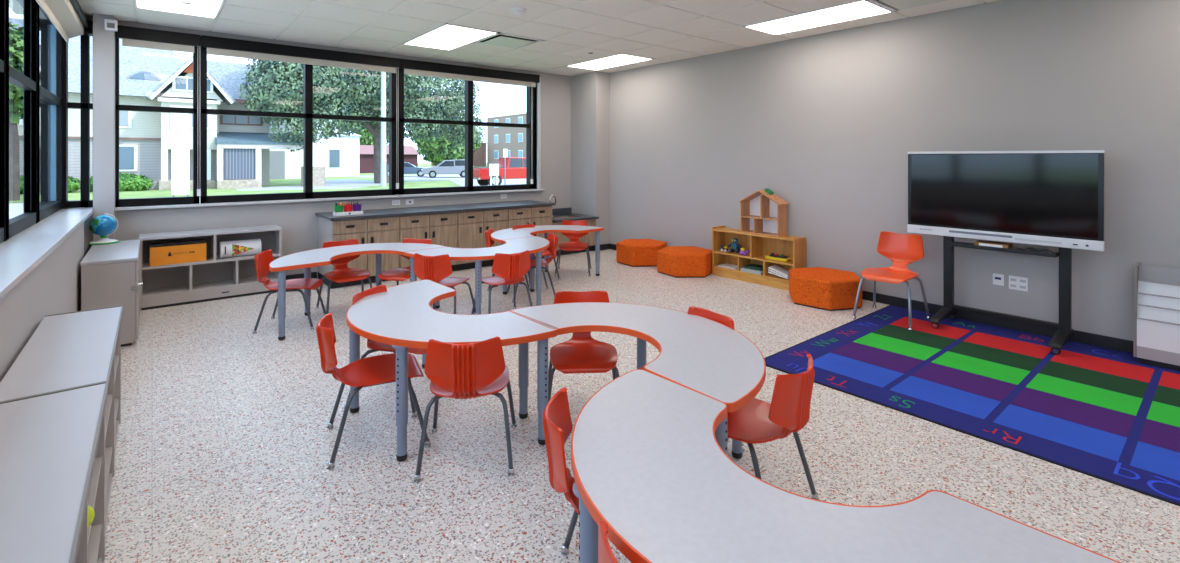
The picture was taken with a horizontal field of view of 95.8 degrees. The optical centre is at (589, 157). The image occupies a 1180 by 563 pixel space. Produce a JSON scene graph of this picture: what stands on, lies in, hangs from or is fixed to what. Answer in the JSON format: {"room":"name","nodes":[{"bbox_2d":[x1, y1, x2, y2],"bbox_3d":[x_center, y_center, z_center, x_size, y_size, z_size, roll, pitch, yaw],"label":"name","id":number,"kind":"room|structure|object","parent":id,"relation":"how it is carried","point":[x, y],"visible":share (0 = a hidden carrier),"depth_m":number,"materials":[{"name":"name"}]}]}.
{"room":"classroom","nodes":[
{"label":"classroom","id":0,"kind":"room"},
{"bbox_2d":[0,0,83,381],"bbox_3d":[-2.042,0.000,1.383,0.460,3.200,10.730,0,0,-39],"label":"wall","id":1,"kind":"structure","parent":0,"point":[53,286],"depth_m":2.91,"materials":[{"name":"paint"}]},
{"bbox_2d":[0,0,8,242],"bbox_3d":[-3.282,-0.450,2.823,0.077,1.940,1.450,0,0,-39],"label":"window","id":2,"kind":"structure","parent":1,"relation":"in","point":[4,4],"depth_m":3.31,"materials":[{"name":"black metal"}]},
{"bbox_2d":[9,0,39,237],"bbox_3d":[-4.082,-0.450,3.797,0.077,1.940,1.310,0,0,-39],"label":"window","id":3,"kind":"structure","parent":1,"relation":"in","point":[29,81],"depth_m":4.21,"materials":[{"name":"black metal"}]},
{"bbox_2d":[0,207,92,299],"bbox_3d":[-2.037,0.537,1.387,0.475,0.035,10.730,0,0,-39],"label":"window sill","id":4,"kind":"structure","parent":1,"relation":"attached to","point":[21,253],"depth_m":3.24,"materials":[{"name":"white"}]},
{"bbox_2d":[40,7,62,220],"bbox_3d":[-4.923,-0.450,4.820,0.077,1.940,1.580,0,0,-39],"label":"window","id":5,"kind":"structure","parent":1,"relation":"in","point":[51,40],"depth_m":5.25,"materials":[{"name":"clear glass"}]},
{"bbox_2d":[36,0,88,42],"bbox_3d":[-1.951,-1.280,1.451,0.152,0.240,10.520,0,0,-39],"label":"roller shade","id":6,"kind":"object","parent":5,"relation":"attached to","point":[68,17],"visible":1,"depth_m":4.78,"materials":[{"name":"beige fabric"}]},
{"bbox_2d":[84,214,92,256],"bbox_3d":[-4.933,1.078,5.194,0.083,1.044,1.160,0,0,-39],"label":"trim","id":7,"kind":"structure","parent":1,"relation":"attached to","point":[88,234],"depth_m":5.05,"materials":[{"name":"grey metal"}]},
{"bbox_2d":[93,13,114,240],"bbox_3d":[-5.231,0.050,5.752,0.160,3.100,0.530,0,0,-39],"label":"column","id":8,"kind":"structure","parent":0,"point":[103,40],"depth_m":5.55,"materials":[{"name":"paint"}]},
{"bbox_2d":[104,19,117,30],"bbox_3d":[-4.992,-1.385,5.556,0.100,0.110,0.076,0,0,-39],"label":"security sensor","id":9,"kind":"object","parent":8,"relation":"attached to","point":[109,24],"visible":1,"depth_m":5.53,"materials":[{"name":"white plastic"}]},
{"bbox_2d":[85,16,570,278],"bbox_3d":[-2.859,0.000,7.850,7.450,3.200,0.300,0,0,-39],"label":"wall","id":10,"kind":"structure","parent":0,"point":[298,221],"depth_m":7.04,"materials":[{"name":"paint"}]},
{"bbox_2d":[63,38,67,208],"bbox_3d":[-5.523,-0.465,5.453,0.250,1.970,0.160,0,0,-39],"label":"trim","id":11,"kind":"structure","parent":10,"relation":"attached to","point":[65,44],"depth_m":5.47,"materials":[{"name":"black metal"}]},
{"bbox_2d":[68,35,92,207],"bbox_3d":[-5.468,-0.451,5.654,0.330,1.978,0.120,0,0,-39],"label":"window","id":12,"kind":"structure","parent":10,"relation":"in","point":[85,106],"depth_m":5.66,"materials":[{"name":"black metal"}]},
{"bbox_2d":[115,38,199,206],"bbox_3d":[-4.929,-0.451,6.097,0.745,1.978,0.120,0,0,-39],"label":"window","id":13,"kind":"structure","parent":10,"relation":"in","point":[129,202],"depth_m":6.12,"materials":[{"name":"black metal"}]},
{"bbox_2d":[115,25,200,195],"bbox_3d":[-4.826,-0.495,5.975,0.742,1.870,0.100,0,0,-39],"label":"roller shade","id":14,"kind":"object","parent":13,"relation":"attached to","point":[130,36],"visible":0.85,"depth_m":5.96,"materials":[{"name":"grey fabric"}]},
{"bbox_2d":[200,46,397,203],"bbox_3d":[-3.737,-0.451,7.076,2.320,1.978,0.120,0,0,-39],"label":"window","id":15,"kind":"structure","parent":10,"relation":"in","point":[307,115],"depth_m":7.02,"materials":[{"name":"black metal"}]},
{"bbox_2d":[201,35,400,188],"bbox_3d":[-3.636,-0.495,6.953,2.322,1.870,0.100,0,0,-39],"label":"roller shade","id":16,"kind":"object","parent":15,"relation":"attached to","point":[220,46],"visible":1,"depth_m":6.83,"materials":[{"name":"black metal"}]},
{"bbox_2d":[115,77,543,210],"bbox_3d":[-3.008,-0.417,7.566,5.580,1.965,0.190,0,0,-39],"label":"trim","id":17,"kind":"structure","parent":10,"relation":"attached to","point":[538,96],"depth_m":7.82,"materials":[{"name":"grey paint"}]},
{"bbox_2d":[286,243,609,279],"bbox_3d":[-2.395,1.550,7.568,6.530,0.100,0.725,0,0,-39],"label":"baseboard","id":18,"kind":"structure","parent":10,"relation":"attached to","point":[602,246],"depth_m":6.99,"materials":[{"name":"black plastic"}]},
{"bbox_2d":[398,68,534,194],"bbox_3d":[-1.912,-0.451,8.576,2.385,1.978,0.120,0,0,-39],"label":"window","id":19,"kind":"structure","parent":10,"relation":"in","point":[469,123],"depth_m":8.50,"materials":[{"name":"black metal"}]},
{"bbox_2d":[401,59,539,183],"bbox_3d":[-1.809,-0.495,8.454,2.392,1.870,0.100,0,0,-39],"label":"roller shade","id":20,"kind":"object","parent":19,"relation":"attached to","point":[411,67],"visible":0.94,"depth_m":8.42,"materials":[{"name":"black fabric"}]},
{"bbox_2d":[552,207,571,214],"bbox_3d":[-0.688,0.950,9.414,0.900,0.100,0.020,0,0,-39],"label":"backsplash","id":21,"kind":"structure","parent":10,"relation":"attached to","point":[559,210],"depth_m":9.55,"materials":[{"name":"stone"}]},
{"bbox_2d":[9,0,999,75],"bbox_3d":[0.562,-1.572,3.568,7.600,0.156,11.400,0,0,-39],"label":"ceiling","id":22,"kind":"structure","parent":0,"point":[664,31],"depth_m":5.83,"materials":[{"name":"tile"}]},
{"bbox_2d":[134,0,224,18],"bbox_3d":[-3.813,-1.494,4.957,0.662,0.020,1.342,0,0,-39],"label":"recessed light","id":23,"kind":"object","parent":22,"relation":"in","point":[201,8],"visible":1,"depth_m":5.24,"materials":[{"name":"white plastic"}]},
{"bbox_2d":[402,22,498,50],"bbox_3d":[-1.766,-1.494,6.640,0.662,0.020,1.342,0,0,-39],"label":"recessed light","id":24,"kind":"object","parent":22,"relation":"in","point":[446,36],"visible":1,"depth_m":6.59,"materials":[{"name":"white plastic"}]},
{"bbox_2d":[473,32,544,48],"bbox_3d":[-1.041,-1.487,6.801,0.660,0.034,0.660,0,0,-39],"label":"ceiling vent","id":25,"kind":"object","parent":22,"relation":"in","point":[506,40],"visible":0.98,"depth_m":6.73,"materials":[{"name":"white plastic"}]},
{"bbox_2d":[565,53,653,70],"bbox_3d":[0.281,-1.494,8.322,0.662,0.020,1.342,0,0,-39],"label":"recessed light","id":26,"kind":"object","parent":22,"relation":"in","point":[620,59],"visible":0.96,"depth_m":8.23,"materials":[{"name":"white plastic"}]},
{"bbox_2d":[743,0,892,34],"bbox_3d":[2.412,-1.494,5.730,0.662,0.020,1.342,0,0,-39],"label":"recessed light","id":27,"kind":"object","parent":22,"relation":"in","point":[858,9],"visible":0.88,"depth_m":5.65,"materials":[{"name":"white plastic"}]},
{"bbox_2d":[867,0,953,11],"bbox_3d":[3.051,-1.487,4.952,0.660,0.034,0.660,0,0,-39],"label":"ceiling vent","id":28,"kind":"object","parent":22,"relation":"in","point":[893,5],"visible":1,"depth_m":5.08,"materials":[{"name":"white plastic"}]},
{"bbox_2d":[571,71,609,244],"bbox_3d":[0.000,0.050,9.545,0.320,3.100,0.710,0,0,-39],"label":"column","id":29,"kind":"structure","parent":0,"point":[590,92],"depth_m":9.34,"materials":[{"name":"paint"}]},
{"bbox_2d":[102,249,1179,562],"bbox_3d":[0.562,1.660,3.568,7.600,0.120,11.400,0,0,-39],"label":"floor","id":30,"kind":"structure","parent":0,"point":[225,445],"depth_m":2.89,"materials":[{"name":"stone"}]},
{"bbox_2d":[0,381,108,562],"bbox_3d":[-1.528,1.228,1.404,0.321,0.744,1.406,0,0,-39],"label":"storage shelf","id":31,"kind":"object","parent":30,"relation":"on","point":[52,444],"visible":1,"depth_m":1.50,"materials":[{"name":"grey laminate"}]},
{"bbox_2d":[0,305,122,531],"bbox_3d":[-2.406,1.228,2.472,0.321,0.744,1.361,0,0,-39],"label":"storage shelf","id":32,"kind":"object","parent":30,"relation":"on","point":[68,350],"visible":0.38,"depth_m":2.40,"materials":[{"name":"grey laminate"}]},
{"bbox_2d":[80,240,142,346],"bbox_3d":[-4.388,1.225,4.936,0.387,0.750,1.360,0,0,-39],"label":"storage cabinet","id":33,"kind":"object","parent":30,"relation":"on","point":[110,273],"visible":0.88,"depth_m":4.50,"materials":[{"name":"grey laminate"}]},
{"bbox_2d":[89,213,119,244],"bbox_3d":[-4.861,0.702,5.325,0.256,0.294,0.256,0,0,31],"label":"globe","id":34,"kind":"object","parent":33,"relation":"on","point":[102,225],"visible":1,"depth_m":5.27,"materials":[{"name":"blue plastic"}]},
{"bbox_2d":[139,225,281,309],"bbox_3d":[-4.324,1.218,6.128,1.310,0.765,0.380,0,0,-39],"label":"open shelf","id":35,"kind":"object","parent":30,"relation":"on","point":[215,278],"visible":0.86,"depth_m":6.07,"materials":[{"name":"grey laminate"}]},
{"bbox_2d":[149,239,205,265],"bbox_3d":[-4.534,1.036,5.871,0.490,0.225,0.161,0,0,-40],"label":"box","id":36,"kind":"object","parent":35,"relation":"on","point":[174,252],"visible":1,"depth_m":5.81,"materials":[{"name":"cardboard"}]},
{"bbox_2d":[219,239,261,257],"bbox_3d":[-4.093,1.056,6.240,0.400,0.186,0.187,0,0,-40],"label":"storage box","id":37,"kind":"object","parent":35,"relation":"on","point":[252,246],"visible":0.98,"depth_m":6.18,"materials":[{"name":"white plastic"}]},
{"bbox_2d":[252,250,325,333],"bbox_3d":[-2.892,1.249,5.120,0.574,0.702,0.498,0,0,-12],"label":"chair","id":38,"kind":"object","parent":30,"relation":"on","point":[263,259],"visible":0.94,"depth_m":5.10,"materials":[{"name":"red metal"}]},
{"bbox_2d":[316,239,372,313],"bbox_3d":[-2.586,1.249,5.637,0.498,0.702,0.574,0,0,-37],"label":"chair","id":39,"kind":"object","parent":30,"relation":"on","point":[341,273],"visible":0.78,"depth_m":5.69,"materials":[{"name":"red plastic"}]},
{"bbox_2d":[269,243,445,339],"bbox_3d":[-2.414,1.275,5.456,1.649,0.651,0.834,0,0,-42],"label":"table","id":40,"kind":"object","parent":30,"relation":"on","point":[308,259],"visible":0.75,"depth_m":5.30,"materials":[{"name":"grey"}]},
{"bbox_2d":[318,216,398,288],"bbox_3d":[-3.037,1.179,7.000,0.814,0.842,0.748,0,0,-39],"label":"base cabinet","id":41,"kind":"object","parent":30,"relation":"on","point":[380,229],"visible":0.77,"depth_m":6.74,"materials":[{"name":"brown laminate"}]},
{"bbox_2d":[316,313,430,469],"bbox_3d":[-1.245,1.249,3.049,0.574,0.702,0.498,0,0,-26],"label":"chair","id":42,"kind":"object","parent":30,"relation":"on","point":[379,369],"visible":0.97,"depth_m":2.96,"materials":[{"name":"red plastic"}]},
{"bbox_2d":[344,285,426,418],"bbox_3d":[-1.289,1.249,3.576,0.574,0.702,0.498,0,0,14],"label":"chair","id":43,"kind":"object","parent":30,"relation":"on","point":[375,346],"visible":0.23,"depth_m":3.43,"materials":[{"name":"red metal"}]},
{"bbox_2d":[377,238,431,285],"bbox_3d":[-1.967,1.249,5.718,0.498,0.702,0.574,0,0,13],"label":"chair","id":44,"kind":"object","parent":30,"relation":"on","point":[398,274],"visible":0.37,"depth_m":5.66,"materials":[{"name":"red plastic"}]},
{"bbox_2d":[399,212,456,270],"bbox_3d":[-2.406,1.179,7.518,0.814,0.842,0.748,0,0,-39],"label":"base cabinet","id":45,"kind":"object","parent":30,"relation":"on","point":[441,228],"visible":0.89,"depth_m":7.25,"materials":[{"name":"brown wood"}]},
{"bbox_2d":[413,253,475,314],"bbox_3d":[-1.446,1.249,5.223,0.498,0.702,0.574,0,0,12],"label":"chair","id":46,"kind":"object","parent":30,"relation":"on","point":[438,268],"visible":0.65,"depth_m":4.98,"materials":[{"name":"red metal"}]},
{"bbox_2d":[346,280,557,461],"bbox_3d":[-1.025,1.275,3.291,0.834,0.651,1.649,0,0,-42],"label":"table","id":47,"kind":"object","parent":30,"relation":"on","point":[402,317],"visible":0.9,"depth_m":3.00,"materials":[{"name":"laminate"}]},
{"bbox_2d":[413,336,516,482],"bbox_3d":[-0.651,1.249,2.880,0.498,0.702,0.574,0,0,-6],"label":"chair","id":48,"kind":"object","parent":30,"relation":"on","point":[479,369],"visible":1,"depth_m":2.65,"materials":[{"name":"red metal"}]},
{"bbox_2d":[404,236,549,314],"bbox_3d":[-1.007,1.275,5.634,1.649,0.651,0.834,0,0,-41],"label":"table","id":49,"kind":"object","parent":30,"relation":"on","point":[534,244],"visible":0.72,"depth_m":5.47,"materials":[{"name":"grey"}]},
{"bbox_2d":[455,209,507,270],"bbox_3d":[-1.776,1.179,8.036,0.814,0.842,0.748,0,0,-39],"label":"base cabinet","id":50,"kind":"object","parent":30,"relation":"on","point":[472,226],"visible":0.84,"depth_m":7.69,"materials":[{"name":"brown wood"}]},
{"bbox_2d":[471,250,532,314],"bbox_3d":[-0.857,1.249,5.306,0.498,0.702,0.574,0,0,-31],"label":"chair","id":51,"kind":"object","parent":30,"relation":"on","point":[510,269],"visible":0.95,"depth_m":5.11,"materials":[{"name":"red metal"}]},
{"bbox_2d":[485,228,529,290],"bbox_3d":[-1.023,1.249,6.660,0.574,0.702,0.498,0,0,-4],"label":"chair","id":52,"kind":"object","parent":30,"relation":"on","point":[489,242],"visible":0.24,"depth_m":6.51,"materials":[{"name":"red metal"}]},
{"bbox_2d":[508,205,551,258],"bbox_3d":[-1.145,1.179,8.554,0.814,0.842,0.748,0,0,-39],"label":"base cabinet","id":53,"kind":"object","parent":30,"relation":"on","point":[539,215],"visible":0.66,"depth_m":8.28,"materials":[{"name":"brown wood"}]},
{"bbox_2d":[315,200,555,220],"bbox_3d":[-2.087,0.738,7.773,3.325,0.035,0.800,0,0,-39],"label":"countertop","id":54,"kind":"structure","parent":53,"relation":"on","point":[404,211],"depth_m":7.48,"materials":[{"name":"stone"}]},
{"bbox_2d":[507,233,557,302],"bbox_3d":[-0.655,1.249,6.191,0.574,0.702,0.498,0,0,-16],"label":"chair","id":55,"kind":"object","parent":30,"relation":"on","point":[553,239],"visible":0.62,"depth_m":6.23,"materials":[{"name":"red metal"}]},
{"bbox_2d":[512,224,560,285],"bbox_3d":[-0.753,1.249,7.026,0.498,0.702,0.574,0,0,-41],"label":"chair","id":56,"kind":"object","parent":30,"relation":"on","point":[545,252],"visible":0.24,"depth_m":6.99,"materials":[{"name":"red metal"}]},
{"bbox_2d":[490,225,603,293],"bbox_3d":[-0.685,1.275,7.025,1.649,0.651,0.834,0,0,-41],"label":"table","id":57,"kind":"object","parent":30,"relation":"on","point":[497,236],"visible":0.77,"depth_m":7.08,"materials":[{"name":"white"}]},
{"bbox_2d":[543,387,578,555],"bbox_3d":[0.116,1.249,1.929,0.574,0.702,0.498,0,0,0],"label":"chair","id":58,"kind":"object","parent":30,"relation":"on","point":[557,423],"visible":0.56,"depth_m":1.88,"materials":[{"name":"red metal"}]},
{"bbox_2d":[554,220,591,275],"bbox_3d":[-0.228,1.249,7.488,0.498,0.702,0.574,0,0,2],"label":"chair","id":59,"kind":"object","parent":30,"relation":"on","point":[574,244],"visible":0.88,"depth_m":7.64,"materials":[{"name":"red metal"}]},
{"bbox_2d":[552,217,595,255],"bbox_3d":[-0.474,1.320,9.126,0.915,0.560,0.716,0,0,-39],"label":"base cabinet","id":60,"kind":"object","parent":30,"relation":"on","point":[589,238],"visible":0.2,"depth_m":8.98,"materials":[{"name":"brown wood"}]},
{"bbox_2d":[549,195,598,222],"bbox_3d":[-0.444,0.905,9.116,0.900,0.550,0.790,0,0,-39],"label":"countertop","id":61,"kind":"structure","parent":60,"relation":"on","point":[559,213],"depth_m":9.25,"materials":[{"name":"stone"}]},
{"bbox_2d":[548,291,618,401],"bbox_3d":[-0.044,1.249,3.370,0.498,0.702,0.574,0,0,-3],"label":"chair","id":62,"kind":"object","parent":30,"relation":"on","point":[581,353],"visible":0.56,"depth_m":3.34,"materials":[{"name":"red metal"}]},
{"bbox_2d":[598,521,617,562],"bbox_3d":[0.299,1.249,1.327,0.574,0.702,0.498,0,0,-39],"label":"chair","id":63,"kind":"object","parent":30,"relation":"on","point":[605,554],"visible":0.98,"depth_m":1.27,"materials":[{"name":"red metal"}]},
{"bbox_2d":[511,302,765,458],"bbox_3d":[0.333,1.275,2.947,0.834,0.651,1.649,0,0,-39],"label":"table","id":64,"kind":"object","parent":30,"relation":"on","point":[703,355],"visible":0.77,"depth_m":2.83,"materials":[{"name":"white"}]},
{"bbox_2d":[616,239,666,266],"bbox_3d":[0.792,1.445,8.171,0.684,0.310,0.778,0,0,27],"label":"ottoman","id":65,"kind":"object","parent":30,"relation":"on","point":[630,252],"visible":0.86,"depth_m":7.86,"materials":[{"name":"orange fabric"}]},
{"bbox_2d":[657,246,711,277],"bbox_3d":[1.337,1.445,7.461,0.702,0.310,0.798,0,0,29],"label":"ottoman","id":66,"kind":"object","parent":30,"relation":"on","point":[674,261],"visible":0.84,"depth_m":7.16,"materials":[{"name":"orange fabric"}]},
{"bbox_2d":[638,306,744,452],"bbox_3d":[0.522,1.249,2.982,0.574,0.702,0.498,0,0,-33],"label":"chair","id":67,"kind":"object","parent":30,"relation":"on","point":[723,319],"visible":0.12,"depth_m":3.14,"materials":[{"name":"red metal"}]},
{"bbox_2d":[712,225,805,290],"bbox_3d":[2.164,1.272,6.923,0.275,0.655,1.210,0,0,-39],"label":"wooden shelf","id":68,"kind":"object","parent":30,"relation":"on","point":[759,246],"visible":0.71,"depth_m":6.91,"materials":[{"name":"brown wood"}]},
{"bbox_2d":[738,190,788,236],"bbox_3d":[2.226,0.692,6.851,0.224,0.565,0.590,0,0,-39],"label":"dollhouse","id":69,"kind":"object","parent":68,"relation":"on","point":[761,213],"visible":0.95,"depth_m":6.86,"materials":[{"name":"brown wood"}]},
{"bbox_2d":[768,265,788,278],"bbox_3d":[2.370,1.410,6.612,0.248,0.112,0.200,0,0,43],"label":"open binder","id":70,"kind":"object","parent":68,"relation":"on","point":[776,270],"visible":0.79,"depth_m":6.58,"materials":[{"name":"white paper"}]},
{"bbox_2d":[728,354,818,499],"bbox_3d":[0.739,1.249,2.476,0.574,0.702,0.498,0,0,44],"label":"chair","id":71,"kind":"object","parent":30,"relation":"on","point":[758,421],"visible":0.74,"depth_m":2.30,"materials":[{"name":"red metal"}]},
{"bbox_2d":[789,267,861,310],"bbox_3d":[2.610,1.445,5.944,0.702,0.310,0.798,0,0,15],"label":"ottoman","id":72,"kind":"object","parent":30,"relation":"on","point":[828,289],"visible":0.91,"depth_m":5.67,"materials":[{"name":"orange fabric"}]},
{"bbox_2d":[571,369,1120,562],"bbox_3d":[0.455,1.275,1.520,0.834,0.651,1.649,0,0,-41],"label":"table","id":73,"kind":"object","parent":30,"relation":"on","point":[648,462],"visible":1,"depth_m":1.44,"materials":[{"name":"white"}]},
{"bbox_2d":[764,305,1179,505],"bbox_3d":[3.450,1.595,3.547,2.545,0.009,3.700,0,0,-39],"label":"rug","id":74,"kind":"object","parent":30,"relation":"on","point":[1101,413],"visible":0.97,"depth_m":3.73,"materials":[{"name":"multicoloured carpet"}]},
{"bbox_2d":[852,231,930,330],"bbox_3d":[3.012,1.181,5.312,0.643,0.821,0.543,0,0,-42],"label":"chair","id":75,"kind":"object","parent":74,"relation":"on","point":[902,250],"visible":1,"depth_m":5.41,"materials":[{"name":"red plastic"}]},
{"bbox_2d":[930,236,1073,354],"bbox_3d":[3.674,0.871,4.792,0.518,1.442,0.940,0,0,-39],"label":"stand","id":76,"kind":"object","parent":74,"relation":"on","point":[1063,335],"visible":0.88,"depth_m":4.67,"materials":[{"name":"black metal"}]},
{"bbox_2d":[975,240,1012,248],"bbox_3d":[3.677,0.794,4.860,0.148,0.045,0.250,0,0,-39],"label":"cardboard box","id":77,"kind":"object","parent":76,"relation":"on","point":[980,242],"visible":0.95,"depth_m":4.81,"materials":[{"name":"brown"}]},
{"bbox_2d":[946,241,1059,257],"bbox_3d":[3.737,0.818,4.844,0.235,0.035,0.800,0,0,-39],"label":"shelf","id":78,"kind":"object","parent":76,"relation":"attached to","point":[950,243],"depth_m":4.75,"materials":[{"name":"black metal"}]},
{"bbox_2d":[907,150,1104,250],"bbox_3d":[3.685,0.341,4.834,0.138,0.808,1.430,0,0,-39],"label":"display","id":79,"kind":"object","parent":76,"relation":"attached to","point":[1055,198],"visible":1,"depth_m":4.70,"materials":[{"name":"black plastic"}]},
{"bbox_2d":[1015,238,1061,244],"bbox_3d":[3.826,0.710,4.555,0.002,0.020,0.310,0,0,-39],"label":"speaker grille","id":80,"kind":"object","parent":79,"relation":"attached to","point":[1034,241],"depth_m":4.54,"materials":[{"name":"grey metal"}]},
{"bbox_2d":[1013,244,1051,252],"bbox_3d":[3.859,0.788,4.647,0.103,0.059,0.271,0,0,-39],"label":"cable bundle","id":81,"kind":"object","parent":76,"relation":"on","point":[1026,246],"visible":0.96,"depth_m":4.65,"materials":[{"name":"black"}]},
{"bbox_2d":[1133,262,1179,370],"bbox_3d":[4.582,1.219,3.946,0.290,0.745,0.760,0,0,-39],"label":"display rack","id":82,"kind":"object","parent":74,"relation":"on","point":[1156,340],"visible":1,"depth_m":4.09,"materials":[{"name":"grey"}]},
{"bbox_2d":[610,0,1179,340],"bbox_3d":[3.369,0.000,5.894,0.250,3.200,11.230,0,0,-39],"label":"wall","id":83,"kind":"structure","parent":0,"point":[829,123],"depth_m":5.61,"materials":[{"name":"paint"}]},
{"bbox_2d":[610,243,1132,352],"bbox_3d":[3.524,1.550,5.497,0.015,0.100,10.020,0,0,-39],"label":"baseboard","id":84,"kind":"structure","parent":83,"relation":"attached to","point":[1125,345],"depth_m":4.99,"materials":[{"name":"black plastic"}]},
{"bbox_2d":[1009,275,1027,291],"bbox_3d":[3.977,1.165,4.950,0.008,0.125,0.140,0,0,-39],"label":"wall outlet","id":85,"kind":"object","parent":83,"relation":"attached to","point":[1016,283],"visible":1,"depth_m":4.95,"materials":[{"name":"white plastic"}]},
{"label":"outside","id":86,"kind":"structure","parent":0,"visible":0},
{"bbox_2d":[9,163,486,203],"bbox_3d":[-18.779,1.950,62.228,290.000,0.300,240.000,0,0,-39],"label":"ground","id":87,"kind":"structure","parent":86,"point":[151,193],"depth_m":30.45,"materials":[{"name":"green plant"}]},
{"bbox_2d":[9,22,22,200],"bbox_3d":[-24.657,-2.045,22.437,3.684,7.700,3.490,0,0,-39],"label":"leafy tree","id":88,"kind":"object","parent":87,"relation":"on","point":[15,35],"visible":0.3,"depth_m":22.42,"materials":[{"name":"green plant"}]},
{"bbox_2d":[20,175,79,193],"bbox_3d":[-27.792,1.356,27.130,2.987,1.238,1.736,0,0,-39],"label":"bush","id":89,"kind":"object","parent":87,"relation":"on","point":[73,183],"visible":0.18,"depth_m":27.51,"materials":[{"name":"green plant"}]},
{"bbox_2d":[90,172,153,191],"bbox_3d":[-25.574,1.369,28.936,2.949,1.244,1.712,0,0,-39],"label":"bush","id":90,"kind":"object","parent":87,"relation":"on","point":[127,181],"visible":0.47,"depth_m":28.94,"materials":[{"name":"green plant"}]},
{"bbox_2d":[9,18,324,190],"bbox_3d":[-29.017,-3.100,32.200,21.050,9.800,12.600,0,0,-39],"label":"house","id":91,"kind":"structure","parent":87,"relation":"on","point":[238,147],"depth_m":31.11,"materials":[{"name":"grey"}]},
{"bbox_2d":[171,113,189,196],"bbox_3d":[-18.894,-0.175,24.598,0.660,3.950,0.100,0,0,-39],"label":"column","id":92,"kind":"structure","parent":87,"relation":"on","point":[180,122],"depth_m":24.55,"materials":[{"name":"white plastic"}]},
{"bbox_2d":[270,110,302,178],"bbox_3d":[-29.016,-1.200,47.279,6.400,6.000,6.700,0,0,-39],"label":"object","id":93,"kind":"structure","parent":87,"relation":"on","point":[284,164],"depth_m":45.66,"materials":[{"name":"white"}]},
{"bbox_2d":[313,127,360,176],"bbox_3d":[-26.493,-0.650,53.818,4.600,4.900,7.200,0,0,-39],"label":"house","id":94,"kind":"structure","parent":87,"relation":"on","point":[340,157],"depth_m":51.41,"materials":[{"name":"white paint"}]},
{"bbox_2d":[238,58,485,182],"bbox_3d":[-14.948,-4.840,37.768,16.886,13.494,7.436,0,0,-39],"label":"tree","id":95,"kind":"object","parent":87,"relation":"on","point":[336,90],"visible":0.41,"depth_m":34.76,"materials":[{"name":"green plant"}]},
{"bbox_2d":[335,120,388,144],"bbox_3d":[-34.032,-2.378,77.624,12.536,8.364,12.022,0,0,-39],"label":"leafy tree","id":96,"kind":"object","parent":87,"relation":"on","point":[366,138],"visible":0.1,"depth_m":74.21,"materials":[{"name":"green plant"}]},
{"bbox_2d":[381,72,385,186],"bbox_3d":[-12.811,-3.450,33.072,0.332,10.500,0.370,0,0,-39],"label":"utility pole","id":97,"kind":"object","parent":87,"relation":"on","point":[383,74],"visible":0.62,"depth_m":32.95,"materials":[{"name":"grey"}]},
{"bbox_2d":[360,145,420,172],"bbox_3d":[-27.467,0.100,66.737,10.500,3.400,6.800,0,0,-39],"label":"garage","id":98,"kind":"structure","parent":87,"relation":"on","point":[366,151],"depth_m":65.03,"materials":[{"name":"red"}]},
{"bbox_2d":[409,112,473,165],"bbox_3d":[-17.366,-1.984,61.616,6.526,7.580,8.171,0,0,28],"label":"leafy tree","id":99,"kind":"object","parent":87,"relation":"on","point":[435,151],"visible":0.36,"depth_m":60.37,"materials":[{"name":"green plant"}]},
{"bbox_2d":[431,143,486,166],"bbox_3d":[-28.875,-0.700,116.254,5.200,5.000,16.700,0,0,-39],"label":"annex","id":100,"kind":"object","parent":87,"relation":"on","point":[479,155],"visible":0.14,"depth_m":110.64,"materials":[{"name":"brown brick"}]},
{"bbox_2d":[489,164,498,184],"bbox_3d":[-5.661,1.075,31.460,0.600,1.450,0.060,0,0,-39],"label":"parking sign","id":101,"kind":"object","parent":87,"relation":"on","point":[493,168],"visible":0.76,"depth_m":31.42,"materials":[{"name":"white metal"}]},
{"bbox_2d":[486,112,525,166],"bbox_3d":[-3.638,-3.375,109.941,26.220,10.350,24.700,0,0,-39],"label":"brick building","id":102,"kind":"structure","parent":87,"relation":"on","point":[513,139],"depth_m":105.08,"materials":[{"name":"brown"}]},
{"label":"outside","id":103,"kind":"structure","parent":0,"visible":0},
{"bbox_2d":[9,203,22,218],"bbox_3d":[-11.748,1.790,-9.330,150.000,0.020,60.500,0,0,-39],"label":"path","id":104,"kind":"structure","parent":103,"point":[15,209],"depth_m":18.42,"materials":[{"name":"concrete"}]},
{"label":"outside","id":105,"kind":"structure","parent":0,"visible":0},
{"bbox_2d":[237,174,525,190],"bbox_3d":[9.429,1.790,62.239,86.400,0.020,27.800,0,0,-39],"label":"road","id":106,"kind":"structure","parent":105,"point":[457,179],"depth_m":38.77,"materials":[{"name":"concrete"}]},
{"bbox_2d":[387,162,424,176],"bbox_3d":[-17.657,1.090,50.972,4.643,1.420,1.836,0,0,-15],"label":"car","id":107,"kind":"object","parent":106,"relation":"on","point":[409,168],"visible":0.38,"depth_m":50.33,"materials":[{"name":"blue paint"}]},
{"bbox_2d":[422,159,473,177],"bbox_3d":[-13.000,0.961,48.866,4.640,1.679,1.876,0,0,-17],"label":"car","id":108,"kind":"object","parent":106,"relation":"on","point":[446,166],"visible":0.75,"depth_m":48.05,"materials":[{"name":"grey paint"}]},
{"bbox_2d":[473,157,525,185],"bbox_3d":[-4.806,0.875,34.231,5.680,1.849,1.976,0,0,-33],"label":"pickup truck","id":109,"kind":"object","parent":106,"relation":"on","point":[515,166],"visible":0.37,"depth_m":33.12,"materials":[{"name":"red paint"}]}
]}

